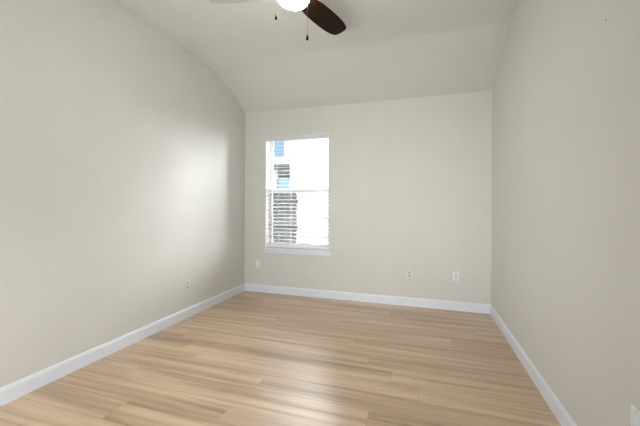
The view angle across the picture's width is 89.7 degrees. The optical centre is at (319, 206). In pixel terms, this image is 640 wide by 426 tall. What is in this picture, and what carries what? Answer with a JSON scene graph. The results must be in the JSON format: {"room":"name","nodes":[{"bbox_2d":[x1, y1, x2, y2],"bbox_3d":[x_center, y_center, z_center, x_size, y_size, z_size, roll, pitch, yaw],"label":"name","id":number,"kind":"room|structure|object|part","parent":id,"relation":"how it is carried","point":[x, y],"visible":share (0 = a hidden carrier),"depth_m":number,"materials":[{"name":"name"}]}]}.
{"room":"empty bedroom","nodes":[
{"label":"empty bedroom","id":0,"kind":"room"},
{"bbox_2d":[0,0,244,387],"bbox_3d":[-2.034,-0.302,2.411,0.201,3.550,5.260,0,0,18],"label":"wall","id":1,"kind":"structure","parent":0,"point":[122,151],"depth_m":2.70,"materials":[{"name":"paint"}]},
{"bbox_2d":[0,283,244,405],"bbox_3d":[-1.907,1.217,2.474,0.015,0.112,5.060,0,0,18],"label":"baseboard","id":2,"kind":"structure","parent":1,"relation":"attached to","point":[10,392],"depth_m":2.67,"materials":[{"name":"white paint"}]},
{"bbox_2d":[185,279,189,290],"bbox_3d":[-1.522,0.899,3.689,0.011,0.119,0.074,0,0,18],"label":"power outlet","id":3,"kind":"object","parent":1,"relation":"attached to","point":[187,282],"visible":1,"depth_m":3.69,"materials":[{"name":"beige plastic"}]},
{"bbox_2d":[0,291,560,425],"bbox_3d":[-0.312,1.379,1.966,3.764,0.200,5.460,0,0,18],"label":"floor","id":4,"kind":"structure","parent":0,"point":[249,358],"depth_m":2.44,"materials":[{"name":"brown wood"}]},
{"bbox_2d":[115,0,518,112],"bbox_3d":[-0.309,-1.784,1.942,3.964,0.774,5.610,0,0,18],"label":"ceiling","id":5,"kind":"structure","parent":0,"point":[387,49],"depth_m":3.48,"materials":[{"name":"paint"}]},
{"bbox_2d":[209,0,345,40],"bbox_3d":[-0.257,-1.477,2.401,1.112,0.647,1.137,0,0,18],"label":"ceiling fan","id":6,"kind":"object","parent":5,"relation":"hanging from","point":[316,11],"visible":1,"depth_m":2.53,"materials":[{"name":"brown wood"}]},
{"bbox_3d":[-0.586,-1.544,2.370,0.500,0.040,0.178,0,0,7],"label":"blade","id":7,"kind":"part","parent":6,"relation":"part of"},
{"bbox_3d":[-0.190,-1.478,2.318,0.232,0.062,0.232,0,0,18],"label":"lamp shade","id":8,"kind":"part","parent":6,"relation":"part of","materials":[{"name":"white glass"}]},
{"bbox_3d":[0.043,-1.542,2.643,0.178,0.040,0.500,0,0,36],"label":"blade","id":9,"kind":"part","parent":6,"relation":"part of","materials":[{"name":"brown wood"}]},
{"bbox_2d":[244,90,491,303],"bbox_3d":[0.491,-0.293,4.472,3.764,3.550,0.200,0,0,18],"label":"wall","id":10,"kind":"structure","parent":0,"point":[410,179],"depth_m":4.21,"materials":[{"name":"paint"}]},
{"bbox_2d":[256,260,259,267],"bbox_3d":[-0.928,0.855,4.811,0.074,0.119,0.012,0,0,18],"label":"wall plate","id":11,"kind":"object","parent":10,"relation":"attached to","point":[257,261],"visible":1,"depth_m":4.81,"materials":[{"name":"white plastic"}]},
{"bbox_2d":[261,141,332,255],"bbox_3d":[-0.312,-0.177,4.696,1.092,1.724,0.231,0,0,18],"label":"window","id":12,"kind":"structure","parent":10,"relation":"in","point":[322,252],"depth_m":4.79,"materials":[{"name":"white plastic"}]},
{"bbox_3d":[-0.297,-0.216,4.775,0.971,1.646,0.070,0,0,18],"label":"frame","id":13,"kind":"part","parent":12,"relation":"part of","materials":[{"name":"white plastic"}]},
{"bbox_2d":[265,132,328,249],"bbox_3d":[-0.341,-0.218,4.662,0.979,1.642,0.089,0,0,18],"label":"blind","id":14,"kind":"object","parent":12,"relation":"attached to","point":[323,134],"visible":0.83,"depth_m":4.64,"materials":[{"name":"white plastic"}]},
{"bbox_3d":[-0.332,0.591,4.674,0.955,0.024,0.056,0,0,18],"label":"rail","id":15,"kind":"part","parent":14,"relation":"part of","materials":[{"name":"white plastic"}]},
{"bbox_3d":[-0.013,-0.203,4.574,0.003,1.565,0.058,0,0,18],"label":"ladder cord","id":16,"kind":"part","parent":14,"relation":"part of","materials":[{"name":"white fabric"}]},
{"bbox_3d":[-0.326,0.616,4.663,1.092,0.022,0.162,0,0,18],"label":"sill","id":17,"kind":"part","parent":12,"relation":"part of","materials":[{"name":"white paint"}]},
{"bbox_3d":[-0.303,0.167,4.761,0.935,0.844,0.028,0,0,18],"label":"sash","id":18,"kind":"part","parent":12,"relation":"part of","materials":[{"name":"white plastic"}]},
{"bbox_3d":[-0.291,-0.618,4.788,0.935,0.806,0.026,0,0,18],"label":"sash","id":19,"kind":"part","parent":12,"relation":"part of","materials":[{"name":"glass"}]},
{"bbox_2d":[245,283,490,313],"bbox_3d":[0.453,1.226,4.370,3.364,0.112,0.015,0,0,18],"label":"baseboard","id":20,"kind":"structure","parent":10,"relation":"attached to","point":[339,295],"depth_m":4.28,"materials":[{"name":"white paint"}]},
{"bbox_2d":[407,269,412,278],"bbox_3d":[1.154,0.871,4.149,0.074,0.119,0.011,0,0,18],"label":"power outlet","id":21,"kind":"object","parent":10,"relation":"attached to","point":[409,271],"visible":1,"depth_m":4.14,"materials":[{"name":"beige plastic"}]},
{"bbox_2d":[453,271,458,280],"bbox_3d":[1.680,0.863,3.981,0.074,0.119,0.012,0,0,18],"label":"wall plate","id":22,"kind":"object","parent":10,"relation":"attached to","point":[455,273],"visible":1,"depth_m":3.98,"materials":[{"name":"white plastic"}]},
{"bbox_2d":[491,0,639,425],"bbox_3d":[1.361,-0.290,1.330,0.201,3.550,5.260,0,0,18],"label":"wall","id":23,"kind":"structure","parent":0,"point":[565,247],"depth_m":1.75,"materials":[{"name":"paint"}]},
{"bbox_2d":[490,305,576,425],"bbox_3d":[1.284,1.229,1.458,0.015,0.112,5.060,0,0,18],"label":"baseboard","id":24,"kind":"structure","parent":23,"relation":"attached to","point":[564,419],"depth_m":2.29,"materials":[{"name":"white paint"}]},
{"bbox_2d":[631,403,639,425],"bbox_3d":[1.214,0.834,1.235,0.015,0.119,0.074,0,0,18],"label":"wall plate","id":25,"kind":"object","parent":23,"relation":"attached to","point":[635,412],"visible":1,"depth_m":1.24,"materials":[{"name":"white plastic"}]},
{"label":"outside","id":26,"kind":"structure","parent":0,"visible":0},
{"bbox_3d":[-1.738,1.574,11.045,50.000,0.100,60.000,0,0,18],"label":"ground","id":27,"kind":"structure","parent":26,"visible":0},
{"bbox_2d":[273,193,298,242],"bbox_3d":[-2.114,0.598,7.577,3.380,1.850,0.160,0,0,18],"label":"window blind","id":28,"kind":"object","parent":27,"relation":"on","point":[274,194],"visible":0.09,"depth_m":7.15,"materials":[{"name":"white plastic"}]},
{"bbox_3d":[-1.032,0.601,7.201,0.150,1.850,0.100,0,0,18],"label":"post","id":29,"kind":"part","parent":28,"relation":"part of","materials":[{"name":"white"}]},
{"bbox_2d":[274,138,328,243],"bbox_3d":[1.168,-0.666,11.907,6.200,4.400,7.500,0,0,18],"label":"neighbor house","id":30,"kind":"structure","parent":27,"relation":"on","point":[309,144],"depth_m":8.70,"materials":[{"name":"white brick"}]},
{"bbox_3d":[-1.266,0.171,9.281,0.100,2.710,0.120,0,0,18],"label":"porch post","id":31,"kind":"part","parent":30,"relation":"part of","materials":[{"name":"white"}]}
]}

